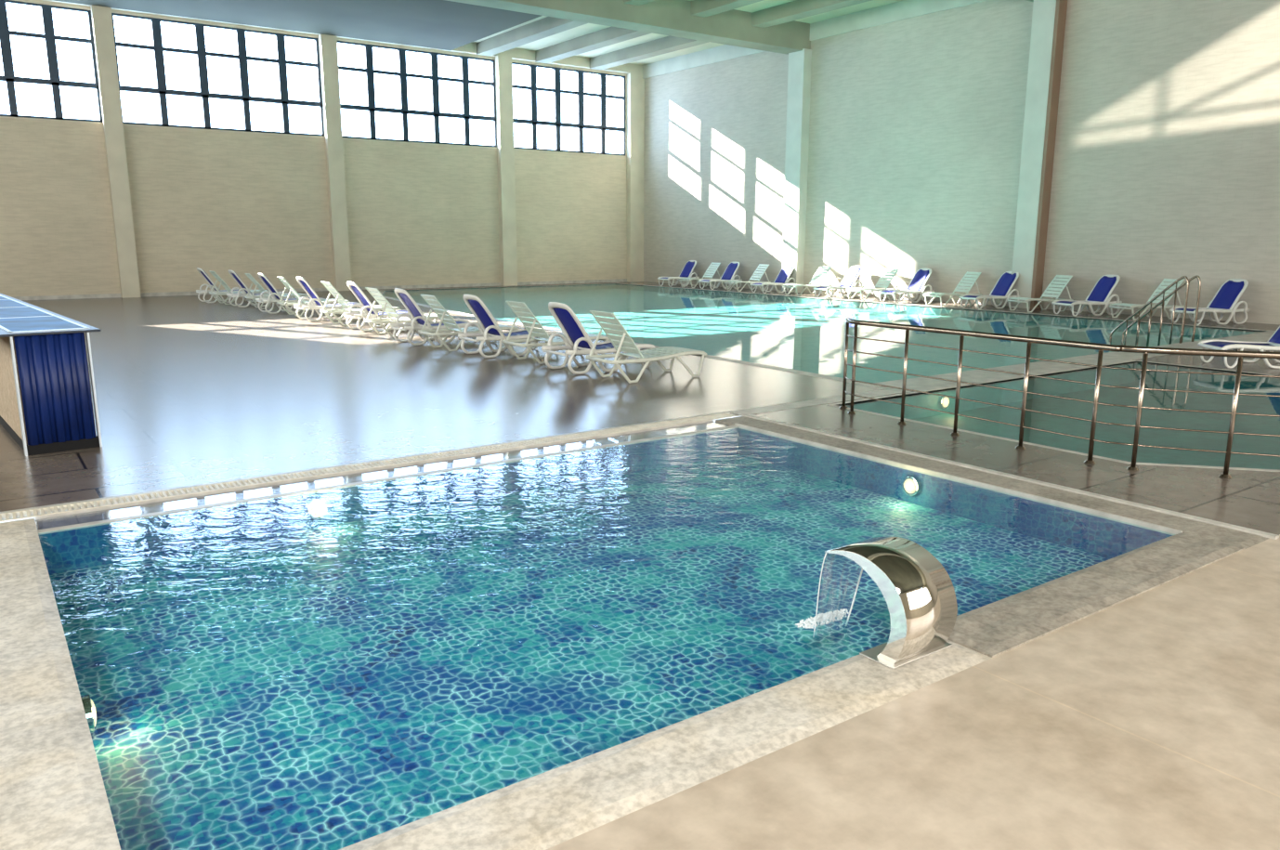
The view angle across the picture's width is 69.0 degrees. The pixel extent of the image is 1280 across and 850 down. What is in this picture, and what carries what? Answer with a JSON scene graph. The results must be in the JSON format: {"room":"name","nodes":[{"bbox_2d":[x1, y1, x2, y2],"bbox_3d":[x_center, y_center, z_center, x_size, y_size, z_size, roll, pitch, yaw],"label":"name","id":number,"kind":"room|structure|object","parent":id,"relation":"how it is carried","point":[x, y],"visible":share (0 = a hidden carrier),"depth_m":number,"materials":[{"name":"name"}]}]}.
{"room":"indoor swimming pool","nodes":[
{"label":"indoor swimming pool","id":0,"kind":"room"},
{"bbox_2d":[52,0,541,50],"bbox_3d":[-4.861,-9.272,10.940,24.700,0.180,42.100,-8,14,-35],"label":"ceiling","id":1,"kind":"structure","parent":0,"point":[439,24],"depth_m":29.34,"materials":[{"name":"white paint"}]},
{"bbox_2d":[0,0,626,296],"bbox_3d":[-13.737,-9.110,31.413,34.230,9.650,0.300,-8,14,-35],"label":"wall","id":2,"kind":"structure","parent":0,"point":[218,202],"depth_m":32.42,"materials":[{"name":"beige paint"}]},
{"bbox_2d":[0,0,102,122],"bbox_3d":[-19.108,-10.714,27.089,5.720,3.280,0.150,-8,14,-35],"label":"window","id":3,"kind":"structure","parent":2,"relation":"in","point":[49,36],"depth_m":27.84,"materials":[{"name":"black metal"}]},
{"bbox_2d":[0,116,103,123],"bbox_3d":[-19.135,-9.093,27.450,5.720,0.040,0.330,-8,14,-35],"label":"trim","id":4,"kind":"structure","parent":2,"relation":"attached to","point":[0,116],"depth_m":28.14,"materials":[{"name":"paint"}]},
{"bbox_2d":[111,13,324,136],"bbox_3d":[-13.784,-11.456,30.831,6.340,3.280,0.150,-8,14,-35],"label":"window","id":5,"kind":"structure","parent":2,"relation":"in","point":[157,47],"depth_m":30.68,"materials":[{"name":"black metal"}]},
{"bbox_2d":[122,123,325,137],"bbox_3d":[-13.811,-9.835,31.192,6.340,0.040,0.330,-8,14,-35],"label":"trim","id":6,"kind":"structure","parent":2,"relation":"attached to","point":[123,124],"depth_m":30.93,"materials":[{"name":"paint"}]},
{"bbox_2d":[10,278,626,300],"bbox_3d":[-10.688,-5.023,34.275,26.330,0.120,0.020,-8,14,-35],"label":"baseboard","id":7,"kind":"structure","parent":2,"relation":"attached to","point":[107,295],"depth_m":33.76,"materials":[{"name":"stone"}]},
{"bbox_2d":[41,0,642,73],"bbox_3d":[-13.565,-13.319,30.335,33.630,0.370,0.250,-8,14,-35],"label":"trim","id":8,"kind":"structure","parent":2,"relation":"attached to","point":[517,54],"depth_m":36.35,"materials":[{"name":"paint"}]},
{"bbox_2d":[337,40,496,147],"bbox_3d":[-8.228,-12.230,34.737,6.230,3.280,0.150,-8,14,-35],"label":"window","id":9,"kind":"structure","parent":2,"relation":"in","point":[369,71],"depth_m":34.69,"materials":[{"name":"clear glass"}]},
{"bbox_2d":[342,137,497,148],"bbox_3d":[-8.255,-10.610,35.097,6.230,0.040,0.330,-8,14,-35],"label":"trim","id":10,"kind":"structure","parent":2,"relation":"attached to","point":[343,137],"depth_m":34.84,"materials":[{"name":"paint"}]},
{"bbox_2d":[511,62,625,156],"bbox_3d":[-2.936,-12.968,38.456,5.570,3.280,0.150,-8,14,-35],"label":"window","id":11,"kind":"structure","parent":2,"relation":"in","point":[532,69],"depth_m":38.46,"materials":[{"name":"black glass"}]},
{"bbox_2d":[514,148,626,156],"bbox_3d":[-2.964,-11.347,38.817,5.570,0.040,0.330,-8,14,-35],"label":"trim","id":12,"kind":"structure","parent":2,"relation":"attached to","point":[515,149],"depth_m":38.63,"materials":[{"name":"paint"}]},
{"bbox_2d":[48,454,1109,849],"bbox_3d":[-0.203,1.102,6.335,6.260,0.150,4.470,-8,14,-35],"label":"floor","id":13,"kind":"structure","parent":0,"point":[336,686],"depth_m":5.44,"materials":[{"name":"teal tile"}]},
{"bbox_2d":[38,428,1173,574],"bbox_3d":[-0.202,0.888,6.292,6.260,0.286,4.470,-8,14,-35],"label":"lining","id":14,"kind":"object","parent":13,"relation":"on","point":[103,544],"visible":0.4,"depth_m":7.57,"materials":[{"name":"blue tile"}]},
{"bbox_2d":[80,693,96,732],"bbox_3d":[-2.470,1.294,4.170,0.056,0.170,0.170,-8,14,-35],"label":"lamp","id":15,"kind":"object","parent":14,"relation":"attached to","point":[89,707],"visible":0.77,"depth_m":4.12,"materials":[{"name":"metal"}]},
{"bbox_2d":[306,497,329,519],"bbox_3d":[-2.528,0.658,7.315,0.170,0.170,0.056,-8,14,-35],"label":"lamp","id":16,"kind":"object","parent":14,"relation":"attached to","point":[317,508],"visible":1,"depth_m":7.29,"materials":[{"name":"glass"}]},
{"bbox_2d":[901,475,920,496],"bbox_3d":[2.339,0.526,8.033,0.056,0.170,0.170,-8,14,-35],"label":"lamp","id":17,"kind":"object","parent":14,"relation":"attached to","point":[911,485],"visible":1,"depth_m":8.01,"materials":[{"name":"glass"}]},
{"label":"pool water","id":18,"kind":"object","parent":14,"relation":"in","visible":0},
{"bbox_2d":[795,608,848,628],"bbox_3d":[0.961,1.010,4.879,0.383,0.039,0.114,-8,14,-35],"label":"water splash","id":19,"kind":"object","parent":18,"relation":"on","point":[822,618],"visible":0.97,"depth_m":4.86,"materials":[{"name":"liquid"}]},
{"bbox_2d":[0,281,1279,849],"bbox_3d":[-1.327,-1.099,15.348,33.630,0.030,42.350,-8,14,-35],"label":"floor","id":20,"kind":"structure","parent":0,"point":[1149,720],"depth_m":5.39,"materials":[{"name":"beige stone"}]},
{"bbox_2d":[0,293,102,456],"bbox_3d":[-7.658,-0.830,11.054,1.000,1.110,7.110,-9,15,-39],"label":"counter","id":21,"kind":"object","parent":20,"relation":"on","point":[46,404],"depth_m":8.53,"materials":[{"name":"blue metal"}]},
{"bbox_2d":[0,293,101,337],"bbox_3d":[-7.657,-1.355,10.948,1.000,0.022,7.110,-9,15,-39],"label":"countertop","id":22,"kind":"structure","parent":21,"relation":"on","point":[3,333],"depth_m":8.49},
{"bbox_2d":[0,518,120,849],"bbox_3d":[-3.019,1.074,4.508,0.400,0.042,4.850,-8,14,-35],"label":"pool coping","id":23,"kind":"object","parent":20,"relation":"on","point":[53,795],"visible":1,"depth_m":3.75,"materials":[{"name":"stone"}]},
{"bbox_2d":[90,4,140,298],"bbox_3d":[-16.442,-8.417,29.212,0.520,8.850,0.280,-8,14,-35],"label":"column","id":24,"kind":"structure","parent":20,"relation":"on","point":[101,18],"depth_m":29.06,"materials":[{"name":"paint"}]},
{"bbox_2d":[195,267,255,302],"bbox_3d":[-12.437,-4.220,28.008,1.606,1.033,0.802,-8,14,-36],"label":"lounger","id":25,"kind":"object","parent":20,"relation":"on","point":[204,275],"visible":0.6,"depth_m":27.68,"materials":[{"name":"white plastic"}]},
{"bbox_2d":[208,270,269,304],"bbox_3d":[-11.714,-4.054,27.319,1.636,0.958,0.696,-8,14,-36],"label":"lounger","id":26,"kind":"object","parent":20,"relation":"on","point":[215,274],"visible":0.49,"depth_m":27.05,"materials":[{"name":"white plastic"}]},
{"bbox_2d":[226,270,290,307],"bbox_3d":[-10.793,-3.888,26.383,1.606,1.033,0.802,-8,14,-36],"label":"lounger","id":27,"kind":"object","parent":20,"relation":"on","point":[243,288],"visible":0.59,"depth_m":26.04,"materials":[{"name":"white plastic"}]},
{"bbox_2d":[244,273,308,309],"bbox_3d":[-9.991,-3.716,25.670,1.636,0.958,0.696,-8,14,-34],"label":"lounger","id":28,"kind":"object","parent":20,"relation":"on","point":[248,275],"visible":0.49,"depth_m":25.44,"materials":[{"name":"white plastic"}]},
{"bbox_2d":[255,273,324,313],"bbox_3d":[-9.124,-3.463,24.302,1.606,1.033,0.802,-8,14,-36],"label":"lounger","id":29,"kind":"object","parent":20,"relation":"on","point":[274,293],"visible":0.66,"depth_m":24.00,"materials":[{"name":"white plastic"}]},
{"bbox_2d":[276,276,349,316],"bbox_3d":[-8.223,-3.257,23.422,1.636,0.958,0.696,-7,14,-33],"label":"lounger","id":30,"kind":"object","parent":20,"relation":"on","point":[284,281],"visible":0.56,"depth_m":23.16,"materials":[{"name":"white plastic"}]},
{"bbox_2d":[293,276,363,321],"bbox_3d":[-7.341,-3.031,22.185,1.606,1.033,0.802,-8,14,-36],"label":"lounger","id":31,"kind":"object","parent":20,"relation":"on","point":[319,305],"visible":0.62,"depth_m":21.90,"materials":[{"name":"white plastic"}]},
{"bbox_2d":[318,34,351,290],"bbox_3d":[-10.853,-9.196,33.140,0.550,8.850,0.280,-8,14,-35],"label":"column","id":32,"kind":"structure","parent":20,"relation":"on","point":[327,44],"depth_m":32.98,"materials":[{"name":"paint"}]},
{"bbox_2d":[319,281,400,326],"bbox_3d":[-6.338,-2.783,21.096,1.636,0.958,0.696,-8,14,-35],"label":"lounger","id":33,"kind":"object","parent":20,"relation":"on","point":[337,295],"visible":0.6,"depth_m":20.80,"materials":[{"name":"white plastic"}]},
{"bbox_2d":[0,412,739,521],"bbox_3d":[-2.656,0.453,7.868,9.170,0.124,0.210,-8,14,-35],"label":"drain grate","id":34,"kind":"object","parent":20,"relation":"in","point":[24,514],"visible":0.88,"depth_m":7.88,"materials":[{"name":"beige plastic"}]},
{"bbox_2d":[0,415,741,522],"bbox_3d":[-1.740,0.319,8.376,7.070,0.050,0.005,-8,14,-35],"label":"step","id":35,"kind":"structure","parent":20,"relation":"attached to","point":[713,420],"depth_m":7.79,"materials":[{"name":"stone"}]},
{"bbox_2d":[34,421,730,530],"bbox_3d":[-1.644,0.365,8.239,6.260,0.038,0.340,-8,14,-35],"label":"ledge","id":36,"kind":"object","parent":20,"relation":"on","point":[128,511],"visible":0.57,"depth_m":7.69,"materials":[{"name":"grey tile"}]},
{"bbox_2d":[37,425,738,535],"bbox_3d":[-1.524,0.372,8.070,6.260,0.016,0.070,-8,14,-35],"label":"rim","id":37,"kind":"object","parent":36,"relation":"on","point":[422,474],"visible":0.86,"depth_m":7.48,"materials":[{"name":"stone"}]},
{"bbox_2d":[343,281,427,331],"bbox_3d":[-5.439,-2.568,19.920,1.606,1.033,0.802,-8,14,-35],"label":"lounger","id":38,"kind":"object","parent":20,"relation":"on","point":[366,304],"visible":0.68,"depth_m":19.62,"materials":[{"name":"white plastic"}]},
{"bbox_2d":[364,287,454,337],"bbox_3d":[-4.654,-2.307,18.761,1.636,0.958,0.696,-8,14,-36],"label":"lounger","id":39,"kind":"object","parent":20,"relation":"on","point":[385,307],"visible":0.66,"depth_m":18.44,"materials":[{"name":"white plastic"}]},
{"bbox_2d":[390,287,479,345],"bbox_3d":[-3.787,-2.067,17.459,1.606,1.033,0.802,-8,14,-35],"label":"lounger","id":40,"kind":"object","parent":20,"relation":"on","point":[418,320],"visible":0.68,"depth_m":17.19,"materials":[{"name":"white plastic"}]},
{"bbox_2d":[0,388,897,513],"bbox_3d":[-1.544,0.255,8.810,12.100,0.103,0.050,-8,14,-35],"label":"floor strip","id":41,"kind":"object","parent":20,"relation":"on","point":[891,388],"visible":0.22,"depth_m":8.26,"materials":[{"name":"stone"}]},
{"bbox_2d":[417,294,519,351],"bbox_3d":[-3.039,-1.856,16.552,1.636,0.958,0.696,-8,14,-35],"label":"lounger","id":42,"kind":"object","parent":20,"relation":"on","point":[438,333],"visible":0.67,"depth_m":16.28,"materials":[{"name":"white plastic"}]},
{"bbox_2d":[495,55,517,286],"bbox_3d":[-5.318,-9.967,37.031,0.610,8.850,0.280,-8,14,-35],"label":"column","id":43,"kind":"structure","parent":20,"relation":"on","point":[503,65],"depth_m":36.87,"materials":[{"name":"paint"}]},
{"bbox_2d":[457,294,559,358],"bbox_3d":[-2.193,-1.714,15.734,1.606,1.033,0.802,-8,14,-36],"label":"lounger","id":44,"kind":"object","parent":20,"relation":"on","point":[489,330],"visible":0.7,"depth_m":15.45,"materials":[{"name":"white plastic"}]},
{"bbox_2d":[502,300,610,364],"bbox_3d":[-1.333,-1.540,15.011,1.636,0.958,0.696,-8,14,-36],"label":"lounger","id":45,"kind":"object","parent":20,"relation":"on","point":[532,322],"visible":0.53,"depth_m":14.69,"materials":[{"name":"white plastic"}]},
{"bbox_2d":[541,301,654,374],"bbox_3d":[-0.605,-1.353,13.966,1.606,1.033,0.802,-8,14,-35],"label":"lounger","id":46,"kind":"object","parent":20,"relation":"on","point":[579,342],"visible":0.75,"depth_m":13.69,"materials":[{"name":"white plastic"}]},
{"bbox_2d":[626,72,644,282],"bbox_3d":[-0.197,-10.681,40.631,0.730,8.850,0.280,-8,14,-35],"label":"column","id":47,"kind":"structure","parent":20,"relation":"on","point":[635,83],"depth_m":40.44,"materials":[{"name":"paint"}]},
{"bbox_2d":[585,310,707,383],"bbox_3d":[0.104,-1.150,13.095,1.636,0.958,0.696,-8,14,-34],"label":"lounger","id":48,"kind":"object","parent":20,"relation":"on","point":[646,356],"visible":1,"depth_m":12.91,"materials":[{"name":"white plastic"}]},
{"bbox_2d":[339,640,991,849],"bbox_3d":[-0.050,1.299,3.436,3.950,0.041,0.390,-8,14,-35],"label":"pool coping","id":49,"kind":"object","parent":20,"relation":"on","point":[543,811],"visible":0.86,"depth_m":3.51,"materials":[{"name":"stone"}]},
{"bbox_2d":[824,535,957,669],"bbox_3d":[1.206,0.829,4.513,0.440,0.470,0.515,-8,14,-35],"label":"spout","id":50,"kind":"object","parent":49,"relation":"on","point":[919,594],"visible":1,"depth_m":4.35,"materials":[{"name":"metal"}]},
{"bbox_2d":[812,552,862,637],"bbox_3d":[1.040,0.836,4.761,0.357,0.478,0.082,-8,14,-35],"label":"curtain","id":51,"kind":"object","parent":50,"relation":"attached to","point":[826,553],"visible":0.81,"depth_m":4.82,"materials":[{"name":"liquid"}]},
{"bbox_2d":[657,260,699,287],"bbox_3d":[1.560,-6.184,37.909,1.606,1.033,0.802,-8,14,-34],"label":"lounger","id":52,"kind":"object","parent":20,"relation":"on","point":[688,267],"visible":0.82,"depth_m":38.02,"materials":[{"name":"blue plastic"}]},
{"bbox_2d":[679,261,720,287],"bbox_3d":[2.405,-5.931,36.798,1.636,0.958,0.696,-7,14,-33],"label":"lounger","id":53,"kind":"object","parent":20,"relation":"on","point":[712,265],"visible":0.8,"depth_m":36.89,"materials":[{"name":"white plastic"}]},
{"bbox_2d":[698,261,742,289],"bbox_3d":[3.086,-5.758,35.821,1.606,1.033,0.802,-7,14,-33],"label":"lounger","id":54,"kind":"object","parent":20,"relation":"on","point":[732,267],"visible":0.97,"depth_m":35.89,"materials":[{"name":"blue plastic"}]},
{"bbox_2d":[724,263,770,291],"bbox_3d":[4.001,-5.486,34.611,1.636,0.958,0.696,-6,13,-30],"label":"lounger","id":55,"kind":"object","parent":20,"relation":"on","point":[760,267],"visible":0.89,"depth_m":34.69,"materials":[{"name":"white plastic"}]},
{"bbox_2d":[749,266,795,293],"bbox_3d":[4.803,-5.278,33.467,1.606,1.033,0.802,-6,13,-29],"label":"lounger","id":56,"kind":"object","parent":20,"relation":"on","point":[782,279],"visible":0.96,"depth_m":33.48,"materials":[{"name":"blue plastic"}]},
{"bbox_2d":[781,48,811,292],"bbox_3d":[5.557,-8.891,33.106,0.380,8.350,0.750,-8,14,-35],"label":"column","id":57,"kind":"structure","parent":20,"relation":"on","point":[800,62],"depth_m":32.86,"materials":[{"name":"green paint"}]},
{"bbox_2d":[782,266,832,295],"bbox_3d":[5.792,-4.985,32.158,1.636,0.958,0.696,-6,13,-28],"label":"lounger","id":58,"kind":"object","parent":20,"relation":"on","point":[822,272],"visible":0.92,"depth_m":32.21,"materials":[{"name":"white plastic"}]},
{"bbox_2d":[731,389,910,414],"bbox_3d":[2.277,-0.243,11.327,2.900,0.103,0.230,-8,14,-35],"label":"floor strip","id":59,"kind":"object","parent":20,"relation":"on","point":[892,391],"visible":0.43,"depth_m":11.19,"materials":[{"name":"stone"}]},
{"bbox_2d":[812,265,864,298],"bbox_3d":[6.627,-4.767,30.963,1.606,1.033,0.802,-5,13,-26],"label":"lounger","id":60,"kind":"object","parent":20,"relation":"on","point":[849,280],"visible":0.94,"depth_m":31.02,"materials":[{"name":"white plastic"}]},
{"bbox_2d":[845,268,900,300],"bbox_3d":[7.474,-4.514,29.845,1.636,0.958,0.696,-5,13,-24],"label":"lounger","id":61,"kind":"object","parent":20,"relation":"on","point":[886,278],"visible":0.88,"depth_m":29.89,"materials":[{"name":"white plastic"}]},
{"bbox_2d":[878,268,934,302],"bbox_3d":[8.236,-4.318,28.758,1.606,1.033,0.802,-5,13,-25],"label":"lounger","id":62,"kind":"object","parent":20,"relation":"on","point":[916,286],"visible":0.97,"depth_m":28.80,"materials":[{"name":"white plastic"}]},
{"bbox_2d":[922,271,982,306],"bbox_3d":[9.227,-4.024,27.442,1.636,0.958,0.696,-5,12,-23],"label":"lounger","id":63,"kind":"object","parent":20,"relation":"on","point":[972,279],"visible":0.87,"depth_m":27.48,"materials":[{"name":"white plastic"}]},
{"bbox_2d":[958,271,1019,309],"bbox_3d":[9.946,-3.838,26.403,1.606,1.033,0.802,-4,12,-21],"label":"lounger","id":64,"kind":"object","parent":20,"relation":"on","point":[1003,286],"visible":0.95,"depth_m":26.43,"materials":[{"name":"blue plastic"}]},
{"bbox_2d":[715,416,1268,548],"bbox_3d":[2.512,0.352,8.162,0.410,0.039,5.240,-8,14,-35],"label":"pool coping","id":65,"kind":"object","parent":20,"relation":"on","point":[1226,535],"visible":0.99,"depth_m":7.34,"materials":[{"name":"grey stone"}]},
{"bbox_2d":[734,422,1182,535],"bbox_3d":[2.334,0.368,8.072,0.021,0.042,4.520,-8,14,-35],"label":"rim","id":66,"kind":"object","parent":65,"relation":"attached to","point":[1096,513],"visible":0.86,"depth_m":7.49,"materials":[{"name":"stone"}]},
{"bbox_2d":[741,414,1279,539],"bbox_3d":[2.687,0.366,8.274,0.060,0.120,5.270,-8,14,-35],"label":"rim","id":67,"kind":"object","parent":65,"relation":"attached to","point":[1124,502],"visible":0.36,"depth_m":7.47,"materials":[{"name":"stone"}]},
{"bbox_2d":[886,356,1131,391],"bbox_3d":[5.664,-0.794,13.837,5.400,0.006,0.560,-8,14,-35],"label":"curb","id":68,"kind":"object","parent":20,"relation":"on","point":[930,384],"visible":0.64,"depth_m":13.49,"materials":[{"name":"stone"}]},
{"bbox_2d":[1010,0,1056,308],"bbox_3d":[10.945,-7.389,25.739,0.380,8.350,0.650,-8,14,-35],"label":"column","id":69,"kind":"structure","parent":20,"relation":"on","point":[1043,16],"depth_m":25.56,"materials":[{"name":"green paint"}]},
{"bbox_2d":[1030,0,1067,309],"bbox_3d":[11.167,-7.354,25.439,0.370,8.300,0.100,-8,14,-35],"label":"pillar","id":70,"kind":"object","parent":69,"relation":"attached to","point":[1061,6],"visible":0.89,"depth_m":25.35,"materials":[{"name":"paint"}]},
{"bbox_2d":[1006,274,1073,312],"bbox_3d":[10.850,-3.567,25.201,1.636,0.958,0.696,-4,12,-19],"label":"lounger","id":71,"kind":"object","parent":20,"relation":"on","point":[1052,283],"visible":0.94,"depth_m":25.22,"materials":[{"name":"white plastic"}]},
{"bbox_2d":[839,316,1279,478],"bbox_3d":[4.122,-0.278,8.607,5.637,1.058,0.992,10,15,41],"label":"railing","id":72,"kind":"object","parent":20,"relation":"on","point":[1101,347],"visible":1,"depth_m":8.22,"materials":[{"name":"metal"}]},
{"bbox_2d":[1051,274,1122,315],"bbox_3d":[11.594,-3.373,24.125,1.606,1.033,0.802,-3,12,-17],"label":"lounger","id":73,"kind":"object","parent":20,"relation":"on","point":[1101,293],"visible":0.98,"depth_m":24.13,"materials":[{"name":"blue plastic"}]},
{"bbox_2d":[947,532,1244,657],"bbox_3d":[2.656,0.913,5.337,2.710,0.057,0.390,-8,14,-35],"label":"pool coping","id":74,"kind":"object","parent":20,"relation":"on","point":[994,629],"visible":0.95,"depth_m":5.14,"materials":[{"name":"grey stone"}]},
{"bbox_2d":[1109,278,1184,320],"bbox_3d":[12.495,-3.104,22.930,1.636,0.958,0.696,-3,12,-16],"label":"lounger","id":75,"kind":"object","parent":20,"relation":"on","point":[1169,281],"visible":0.79,"depth_m":22.92,"materials":[{"name":"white plastic"}]},
{"bbox_2d":[1102,333,1273,360],"bbox_3d":[11.642,-1.631,18.057,9.330,0.006,0.530,-8,14,-35],"label":"curb","id":76,"kind":"object","parent":20,"relation":"on","point":[1131,356],"visible":0.56,"depth_m":16.87,"materials":[{"name":"stone"}]},
{"bbox_2d":[1169,278,1250,325],"bbox_3d":[13.323,-2.887,21.738,1.606,1.033,0.802,-3,12,-14],"label":"lounger","id":77,"kind":"object","parent":20,"relation":"on","point":[1225,299],"visible":0.89,"depth_m":21.71,"materials":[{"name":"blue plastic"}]},
{"bbox_2d":[1197,326,1279,368],"bbox_3d":[9.707,-1.433,14.492,1.606,1.033,0.802,1,11,2],"label":"lounger","id":78,"kind":"object","parent":20,"relation":"on","point":[1273,344],"visible":0.78,"depth_m":14.64,"materials":[{"name":"white plastic"}]},
{"bbox_2d":[471,0,902,65],"bbox_3d":[-1.303,-10.205,13.508,34.230,0.250,42.950,-8,14,-35],"label":"ceiling","id":79,"kind":"structure","parent":0,"point":[588,28],"depth_m":33.95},
{"bbox_2d":[476,0,871,69],"bbox_3d":[8.348,-11.196,20.208,5.660,0.410,42.100,-8,14,-35],"label":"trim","id":80,"kind":"structure","parent":79,"relation":"attached to","point":[797,9],"depth_m":32.61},
{"bbox_2d":[587,331,1107,382],"bbox_3d":[1.073,-3.022,26.315,12.700,0.150,24.950,-8,14,-35],"label":"floor","id":81,"kind":"structure","parent":0,"point":[820,357],"depth_m":17.88,"materials":[{"name":"teal tile"}]},
{"bbox_2d":[404,283,1265,331],"bbox_3d":[1.073,-3.203,26.279,12.700,0.220,24.950,-8,14,-35],"label":"lining","id":82,"kind":"object","parent":81,"relation":"on","point":[606,283],"visible":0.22,"depth_m":29.52,"materials":[{"name":"teal tile"}]},
{"bbox_2d":[375,283,1275,387],"bbox_3d":[1.070,-3.293,26.258,13.148,0.044,25.390,-8,14,-35],"label":"rim","id":83,"kind":"object","parent":82,"relation":"on","point":[1266,332],"visible":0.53,"depth_m":16.81,"materials":[{"name":"stone"}]},
{"bbox_2d":[382,283,1263,352],"bbox_3d":[1.073,-3.300,26.259,12.700,0.001,24.950,-8,14,-35],"label":"pool water","id":84,"kind":"object","parent":83,"relation":"in","point":[642,310],"visible":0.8,"depth_m":23.38,"materials":[{"name":"teal liquid"}]},
{"bbox_2d":[1109,274,1201,343],"bbox_3d":[9.957,-2.165,18.029,0.524,1.480,1.386,-8,14,-35],"label":"stair handrail","id":85,"kind":"object","parent":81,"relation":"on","point":[1187,282],"visible":0.86,"depth_m":17.72,"materials":[{"name":"metal"}]},
{"bbox_2d":[643,0,1279,324],"bbox_3d":[12.562,-7.545,24.003,0.300,9.650,42.650,-8,14,-35],"label":"wall","id":86,"kind":"structure","parent":0,"point":[1167,158],"depth_m":27.11,"materials":[{"name":"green paint"}]},
{"bbox_2d":[446,0,1033,54],"bbox_3d":[-2.572,-9.994,15.354,33.630,0.900,19.540,-8,14,-35],"label":"ceiling beam","id":87,"kind":"structure","parent":86,"relation":"attached to","point":[672,18],"depth_m":28.75,"materials":[{"name":"white paint"}]},
{"bbox_2d":[642,0,987,78],"bbox_3d":[12.408,-11.694,23.076,0.070,0.550,42.100,-8,14,-35],"label":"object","id":88,"kind":"structure","parent":86,"relation":"attached to","point":[904,9],"depth_m":30.92,"materials":[{"name":"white paint"}]},
{"bbox_2d":[913,381,1279,470],"bbox_3d":[8.242,0.621,8.979,7.080,0.150,10.500,-8,14,-35],"label":"floor","id":89,"kind":"structure","parent":0,"point":[1169,399],"depth_m":11.70,"materials":[{"name":"teal tile"}]},
{"bbox_2d":[836,361,1279,419],"bbox_3d":[8.243,0.380,8.931,7.080,0.340,10.500,-8,14,-35],"label":"lining","id":90,"kind":"object","parent":89,"relation":"on","point":[1216,383],"visible":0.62,"depth_m":13.69,"materials":[{"name":"teal tile"}]},
{"bbox_2d":[939,396,949,408],"bbox_3d":[4.015,-0.302,12.255,0.180,0.180,0.058,-8,14,-35],"label":"lamp","id":91,"kind":"object","parent":90,"relation":"attached to","point":[944,401],"visible":0.94,"depth_m":12.22,"materials":[{"name":"glass"}]},
{"bbox_2d":[825,359,1279,471],"bbox_3d":[8.243,0.232,8.901,7.220,0.043,10.640,-8,14,-35],"label":"rim","id":92,"kind":"object","parent":90,"relation":"on","point":[1134,360],"visible":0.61,"depth_m":10.66,"materials":[{"name":"stone"}]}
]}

